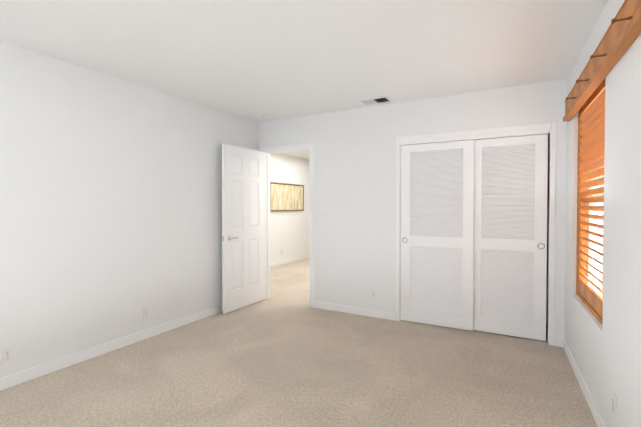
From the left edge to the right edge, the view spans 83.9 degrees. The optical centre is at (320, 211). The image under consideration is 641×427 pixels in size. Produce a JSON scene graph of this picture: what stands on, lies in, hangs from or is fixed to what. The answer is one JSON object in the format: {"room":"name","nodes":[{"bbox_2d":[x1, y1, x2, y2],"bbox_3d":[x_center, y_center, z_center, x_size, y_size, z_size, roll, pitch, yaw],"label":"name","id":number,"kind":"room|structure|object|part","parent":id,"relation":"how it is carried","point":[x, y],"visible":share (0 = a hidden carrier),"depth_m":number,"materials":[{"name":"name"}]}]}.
{"room":"empty bedroom","nodes":[
{"label":"empty bedroom","id":0,"kind":"room"},
{"bbox_2d":[0,41,257,377],"bbox_3d":[-2.213,0.029,2.550,0.120,2.400,5.380,0,1,29],"label":"wall","id":1,"kind":"structure","parent":0,"point":[110,207],"depth_m":3.02,"materials":[{"name":"white paint"}]},
{"bbox_2d":[1,346,13,364],"bbox_3d":[-2.183,1.002,2.488,0.008,0.115,0.070,0,1,29],"label":"electrical outlet","id":2,"kind":"object","parent":1,"relation":"attached to","point":[7,354],"visible":1,"depth_m":2.49,"materials":[{"name":"white plastic"}]},
{"bbox_2d":[0,305,221,390],"bbox_3d":[-2.126,1.186,2.589,0.012,0.085,5.260,0,1,29],"label":"baseboard","id":3,"kind":"structure","parent":1,"relation":"attached to","point":[14,379],"depth_m":3.00,"materials":[{"name":"white"}]},
{"bbox_2d":[143,306,149,318],"bbox_3d":[-1.668,0.965,3.418,0.008,0.115,0.070,0,1,29],"label":"electrical outlet","id":4,"kind":"object","parent":1,"relation":"attached to","point":[146,311],"visible":1,"depth_m":3.42,"materials":[{"name":"white plastic"}]},
{"bbox_2d":[270,153,309,262],"bbox_3d":[-0.843,-0.055,7.872,0.120,2.400,5.020,0,1,29],"label":"wall","id":5,"kind":"structure","parent":0,"point":[290,233],"depth_m":8.05,"materials":[{"name":"white paint"}]},
{"bbox_2d":[270,182,303,211],"bbox_3d":[-0.724,-0.316,7.928,0.030,0.610,1.320,0,1,29],"label":"framed picture","id":6,"kind":"object","parent":5,"relation":"attached to","point":[286,197],"visible":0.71,"depth_m":7.87,"materials":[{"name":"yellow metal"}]},
{"bbox_2d":[271,254,309,266],"bbox_3d":[-0.785,1.103,7.858,0.012,0.085,5.020,0,1,29],"label":"baseboard","id":7,"kind":"structure","parent":5,"relation":"attached to","point":[289,260],"depth_m":8.04,"materials":[{"name":"white wood"}]},
{"bbox_2d":[0,258,596,426],"bbox_3d":[0.137,1.252,4.275,5.340,0.100,10.640,0,1,29],"label":"floor","id":8,"kind":"structure","parent":0,"point":[285,355],"depth_m":2.62,"materials":[{"name":"carpet"}]},
{"bbox_2d":[0,0,606,159],"bbox_3d":[0.137,-1.248,4.235,5.340,0.100,10.640,0,1,29],"label":"ceiling","id":9,"kind":"structure","parent":0,"point":[253,60],"depth_m":2.52,"materials":[{"name":"white paint"}]},
{"bbox_2d":[359,96,391,104],"bbox_3d":[0.591,-1.186,3.837,0.310,0.012,0.190,0,1,29],"label":"ceiling vent","id":10,"kind":"object","parent":9,"relation":"in","point":[369,101],"visible":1,"depth_m":3.83,"materials":[{"name":"white plastic"}]},
{"bbox_3d":[0.531,-1.186,3.870,0.128,0.011,0.146,0,1,29],"label":"panel","id":11,"kind":"part","parent":10,"relation":"part of","materials":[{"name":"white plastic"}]},
{"bbox_2d":[258,79,566,337],"bbox_3d":[0.694,0.005,4.084,3.720,2.400,0.120,0,1,29],"label":"wall","id":12,"kind":"structure","parent":0,"point":[355,201],"depth_m":4.06,"materials":[{"name":"white paint"}]},
{"bbox_2d":[222,144,264,313],"bbox_3d":[-0.947,0.197,4.478,0.035,1.978,0.760,0,1,29],"label":"door leaf","id":13,"kind":"structure","parent":12,"relation":"in","point":[243,220],"depth_m":4.42,"materials":[{"name":"white wood"}]},
{"bbox_2d":[222,235,238,240],"bbox_3d":[-1.085,0.312,4.228,0.131,0.062,0.190,0,1,29],"label":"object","id":14,"kind":"structure","parent":13,"relation":"attached to","point":[229,237],"depth_m":4.20,"materials":[{"name":"silver metal"}]},
{"bbox_2d":[260,143,313,307],"bbox_3d":[-0.413,0.167,4.700,0.834,2.056,0.142,0,1,29],"label":"door frame","id":15,"kind":"structure","parent":12,"relation":"attached to","point":[267,236],"depth_m":4.71,"materials":[{"name":"white wood"}]},
{"bbox_2d":[321,212,325,220],"bbox_3d":[0.038,0.060,4.370,0.070,0.115,0.016,0,1,29],"label":"light switch","id":16,"kind":"object","parent":12,"relation":"attached to","point":[323,216],"visible":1,"depth_m":4.37,"materials":[{"name":"white plastic"}]},
{"bbox_2d":[314,301,395,320],"bbox_3d":[0.376,1.160,4.203,1.044,0.085,0.012,0,1,29],"label":"baseboard","id":17,"kind":"structure","parent":12,"relation":"attached to","point":[358,311],"depth_m":4.17,"materials":[{"name":"white wood"}]},
{"bbox_2d":[370,288,375,298],"bbox_3d":[0.604,0.935,4.076,0.070,0.115,0.008,0,1,29],"label":"electrical outlet","id":18,"kind":"object","parent":12,"relation":"attached to","point":[373,293],"visible":1,"depth_m":4.07,"materials":[{"name":"white plastic"}]},
{"bbox_2d":[400,140,473,330],"bbox_3d":[1.213,0.239,3.761,0.739,1.918,0.033,0,1,29],"label":"closet door","id":19,"kind":"structure","parent":12,"relation":"in","point":[437,225],"depth_m":3.75,"materials":[{"name":"white wood"}]},
{"bbox_3d":[1.215,0.212,3.764,0.547,1.730,0.022,0,1,29],"label":"panel","id":20,"kind":"part","parent":19,"relation":"part of","materials":[{"name":"white wood"}]},
{"bbox_2d":[396,122,555,345],"bbox_3d":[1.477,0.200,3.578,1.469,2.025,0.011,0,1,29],"label":"trim","id":21,"kind":"structure","parent":12,"relation":"attached to","point":[520,128],"depth_m":3.37,"materials":[{"name":"white wood"}]},
{"bbox_2d":[473,134,547,340],"bbox_3d":[1.815,0.243,3.473,0.656,1.918,0.033,0,1,29],"label":"closet door","id":22,"kind":"structure","parent":12,"relation":"in","point":[510,236],"depth_m":3.45,"materials":[{"name":"white wood"}]},
{"bbox_3d":[1.817,0.216,3.476,0.464,1.730,0.022,0,1,29],"label":"panel","id":23,"kind":"part","parent":22,"relation":"part of","materials":[{"name":"white wood"}]},
{"bbox_2d":[554,337,564,346],"bbox_3d":[2.162,1.176,3.214,0.092,0.085,0.012,0,1,29],"label":"baseboard","id":24,"kind":"structure","parent":12,"relation":"attached to","point":[558,341],"depth_m":3.21,"materials":[{"name":"white wood"}]},
{"bbox_2d":[546,135,548,321],"bbox_3d":[1.726,0.006,3.992,1.825,2.400,0.720,0,1,29],"label":"wall","id":25,"kind":"structure","parent":0,"point":[547,235],"depth_m":3.88,"materials":[{"name":"white paint"}]},
{"bbox_2d":[565,0,640,426],"bbox_3d":[1.244,0.051,1.147,0.411,2.400,7.201,0,1,29],"label":"wall","id":26,"kind":"structure","parent":0,"point":[606,353],"depth_m":1.81,"materials":[{"name":"white paint"}]},
{"bbox_2d":[564,340,605,426],"bbox_3d":[0.850,1.217,0.580,0.214,0.085,5.797,0,1,29],"label":"baseboard","id":27,"kind":"structure","parent":26,"relation":"attached to","point":[598,418],"depth_m":2.35,"materials":[{"name":"white"}]},
{"bbox_2d":[563,0,640,297],"bbox_3d":[1.441,-0.117,1.722,0.270,1.597,2.910,0,1,29],"label":"window","id":28,"kind":"structure","parent":26,"relation":"in","point":[621,35],"depth_m":1.89,"materials":[{"name":"brown wood"}]},
{"bbox_2d":[576,77,605,323],"bbox_3d":[1.859,-0.099,2.414,0.090,1.536,0.977,0,1,29],"label":"window blind","id":29,"kind":"object","parent":28,"relation":"attached to","point":[591,137],"visible":0.5,"depth_m":2.48,"materials":[{"name":"orange wood"}]},
{"bbox_3d":[1.919,-0.099,2.383,0.074,1.540,0.981,0,1,29],"label":"vinyl window frame","id":30,"kind":"part","parent":28,"relation":"part of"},
{"bbox_2d":[611,391,616,419],"bbox_3d":[1.469,0.971,1.787,0.009,0.115,0.070,0,1,29],"label":"electrical outlet","id":31,"kind":"object","parent":26,"relation":"attached to","point":[614,405],"visible":1,"depth_m":1.77,"materials":[{"name":"white plastic"}]},
{"label":"outside","id":32,"kind":"structure","parent":0,"visible":0},
{"bbox_2d":[597,274,601,296],"bbox_3d":[4.070,1.601,4.951,1.970,0.020,15.540,0,1,29],"label":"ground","id":33,"kind":"structure","parent":32,"point":[599,284],"depth_m":7.59,"materials":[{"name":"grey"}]},
{"bbox_2d":[597,177,602,276],"bbox_3d":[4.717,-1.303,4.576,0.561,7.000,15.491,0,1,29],"label":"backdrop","id":34,"kind":"structure","parent":32,"point":[599,248],"depth_m":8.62,"materials":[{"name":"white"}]}
]}

